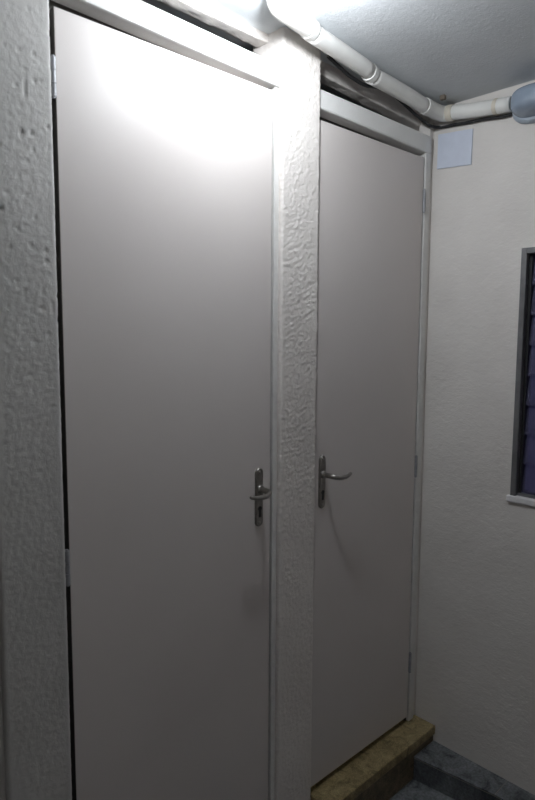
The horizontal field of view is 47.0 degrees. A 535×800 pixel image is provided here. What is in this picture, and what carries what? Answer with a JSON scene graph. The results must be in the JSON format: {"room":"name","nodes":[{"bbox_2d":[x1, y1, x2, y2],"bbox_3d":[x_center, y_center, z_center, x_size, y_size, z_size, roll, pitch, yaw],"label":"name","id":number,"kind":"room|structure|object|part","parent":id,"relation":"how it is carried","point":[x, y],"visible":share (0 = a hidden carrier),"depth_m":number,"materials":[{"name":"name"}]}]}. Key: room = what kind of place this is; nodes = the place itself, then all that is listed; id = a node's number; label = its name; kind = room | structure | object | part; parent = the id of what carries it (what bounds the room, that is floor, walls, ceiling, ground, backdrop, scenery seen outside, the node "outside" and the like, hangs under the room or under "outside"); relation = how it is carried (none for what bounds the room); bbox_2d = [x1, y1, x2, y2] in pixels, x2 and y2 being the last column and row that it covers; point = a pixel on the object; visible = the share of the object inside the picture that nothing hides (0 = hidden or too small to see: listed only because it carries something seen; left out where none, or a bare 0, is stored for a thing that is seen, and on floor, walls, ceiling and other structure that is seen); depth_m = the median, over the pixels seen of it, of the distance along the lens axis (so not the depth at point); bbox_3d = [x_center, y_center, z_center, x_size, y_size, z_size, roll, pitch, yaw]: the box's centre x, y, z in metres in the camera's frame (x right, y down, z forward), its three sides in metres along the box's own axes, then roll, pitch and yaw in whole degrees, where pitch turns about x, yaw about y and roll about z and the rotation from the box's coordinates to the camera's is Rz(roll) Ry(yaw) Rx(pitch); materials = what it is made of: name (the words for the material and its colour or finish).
{"room":"hallway","nodes":[
{"label":"hallway","id":0,"kind":"room"},
{"bbox_2d":[0,0,320,799],"bbox_3d":[-0.839,0.287,0.991,2.598,2.436,0.123,-5,8,-43],"label":"wall","id":1,"kind":"structure","parent":0,"point":[33,607],"depth_m":1.28,"materials":[{"name":"grey paint"}]},
{"bbox_2d":[49,6,271,799],"bbox_3d":[-0.204,0.321,1.518,0.611,2.246,0.101,-5,8,-43],"label":"door","id":2,"kind":"structure","parent":1,"relation":"in","point":[162,158],"depth_m":1.47,"materials":[{"name":"paint"}]},
{"bbox_3d":[-0.023,0.269,1.701,0.027,0.166,0.007,-5,8,-43],"label":"handle plate","id":3,"kind":"part","parent":2,"relation":"part of","materials":[{"name":"metal"}]},
{"bbox_3d":[-0.013,0.254,1.649,0.044,0.021,0.098,2,6,17],"label":"lever handle","id":4,"kind":"part","parent":2,"relation":"part of","materials":[{"name":"silver metal"}]},
{"bbox_2d":[49,0,278,799],"bbox_3d":[-0.227,0.307,1.555,0.637,2.285,0.063,-5,8,-43],"label":"trim","id":5,"kind":"structure","parent":1,"relation":"attached to","point":[275,91],"depth_m":1.72,"materials":[{"name":"paint"}]},
{"bbox_2d":[52,0,280,88],"bbox_3d":[-0.211,-0.845,1.430,0.631,0.074,0.055,-5,8,-43],"label":"trim","id":6,"kind":"structure","parent":1,"relation":"attached to","point":[138,18],"depth_m":1.41,"materials":[{"name":"paint"}]},
{"bbox_2d":[155,0,267,47],"bbox_3d":[-0.241,-0.960,1.450,0.631,0.040,0.046,-5,8,-43],"label":"trim","id":7,"kind":"structure","parent":1,"relation":"attached to","point":[205,13],"depth_m":1.55,"materials":[{"name":"paint"}]},
{"bbox_2d":[311,120,425,786],"bbox_3d":[0.351,0.203,2.034,0.550,2.051,0.101,-5,8,-43],"label":"door","id":8,"kind":"structure","parent":1,"relation":"in","point":[372,196],"depth_m":2.02,"materials":[{"name":"paint"}]},
{"bbox_3d":[0.167,0.250,1.880,0.027,0.166,0.007,-5,8,-43],"label":"handle plate","id":9,"kind":"part","parent":8,"relation":"part of","materials":[{"name":"metal"}]},
{"bbox_3d":[0.217,0.231,1.865,0.098,0.021,0.044,-1,6,-14],"label":"lever handle","id":10,"kind":"part","parent":8,"relation":"part of","materials":[{"name":"silver metal"}]},
{"bbox_2d":[320,61,420,130],"bbox_3d":[0.323,-0.980,1.985,0.610,0.073,0.045,-5,8,-43],"label":"trim","id":11,"kind":"structure","parent":1,"relation":"attached to","point":[331,77],"depth_m":1.97,"materials":[{"name":"paint"}]},
{"bbox_2d":[320,117,430,720],"bbox_3d":[0.329,0.195,2.072,0.593,2.098,0.063,-5,8,-43],"label":"trim","id":12,"kind":"structure","parent":1,"relation":"attached to","point":[427,157],"depth_m":2.23,"materials":[{"name":"paint"}]},
{"bbox_2d":[320,89,431,154],"bbox_3d":[0.340,-0.870,1.954,0.592,0.065,0.051,-5,8,-43],"label":"trim","id":13,"kind":"structure","parent":1,"relation":"attached to","point":[333,108],"depth_m":1.92,"materials":[{"name":"paint"}]},
{"bbox_2d":[141,0,534,116],"bbox_3d":[-0.306,-0.995,0.675,3.313,0.253,3.200,-5,8,-43],"label":"ceiling","id":14,"kind":"structure","parent":0,"point":[461,50],"depth_m":1.64,"materials":[{"name":"paint"}]},
{"bbox_2d":[266,0,511,121],"bbox_3d":[0.360,-0.945,1.726,0.912,0.118,0.278,-5,8,-43],"label":"conduit pipe","id":15,"kind":"object","parent":14,"relation":"attached to","point":[287,12],"visible":0.99,"depth_m":1.79,"materials":[{"name":"white plastic"}]},
{"bbox_2d":[327,55,512,128],"bbox_3d":[0.465,-0.930,1.835,0.609,0.080,0.295,-5,8,-43],"label":"cable","id":16,"kind":"object","parent":15,"relation":"hanging from","point":[330,58],"visible":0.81,"depth_m":2.00,"materials":[{"name":"black rubber"}]},
{"bbox_2d":[389,779,454,799],"bbox_3d":[-0.311,1.562,1.019,3.433,0.100,3.300,-5,8,-43],"label":"floor","id":17,"kind":"structure","parent":0,"point":[414,790],"depth_m":2.18,"materials":[{"name":"grey stone"}]},
{"bbox_2d":[310,715,434,799],"bbox_3d":[0.348,1.316,2.183,0.608,0.155,0.186,-5,8,-43],"label":"threshold","id":18,"kind":"object","parent":17,"relation":"on","point":[380,770],"visible":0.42,"depth_m":2.14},
{"bbox_2d":[415,80,534,794],"bbox_3d":[0.934,0.084,1.974,0.120,2.655,3.200,-5,8,-43],"label":"wall","id":19,"kind":"structure","parent":0,"point":[475,666],"depth_m":2.12,"materials":[{"name":"paint"}]},
{"bbox_2d":[413,114,433,714],"bbox_3d":[0.554,0.101,2.274,0.024,2.245,0.046,-5,8,-43],"label":"trim","id":20,"kind":"structure","parent":19,"relation":"attached to","point":[425,129],"depth_m":2.24,"materials":[{"name":"paint"}]},
{"bbox_2d":[437,129,472,168],"bbox_3d":[0.640,-0.857,2.102,0.007,0.125,0.131,-5,8,-43],"label":"cover plate","id":21,"kind":"object","parent":19,"relation":"attached to","point":[454,148],"visible":1,"depth_m":2.10,"materials":[{"name":"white plastic"}]},
{"bbox_2d":[413,741,534,799],"bbox_3d":[1.223,1.412,1.613,0.132,0.091,1.872,-5,8,-43],"label":"baseboard","id":22,"kind":"structure","parent":19,"relation":"attached to","point":[437,767],"depth_m":2.16,"materials":[{"name":"grey stone"}]},
{"bbox_2d":[506,247,534,506],"bbox_3d":[1.091,-0.044,1.734,0.062,0.826,0.799,-5,8,-43],"label":"window","id":23,"kind":"structure","parent":19,"relation":"in","point":[522,488],"depth_m":2.00,"materials":[{"name":"grey metal"}]},
{"bbox_3d":[1.082,0.356,1.769,0.042,0.022,0.799,-5,8,-43],"label":"sill","id":24,"kind":"part","parent":23,"relation":"part of","materials":[{"name":"white paint"}]},
{"bbox_2d":[511,82,534,123],"bbox_3d":[0.815,-0.908,1.843,0.100,0.112,0.196,-5,8,-43],"label":"wall lamp","id":25,"kind":"object","parent":19,"relation":"attached to","point":[523,98],"visible":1,"depth_m":1.85,"materials":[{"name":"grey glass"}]}
]}

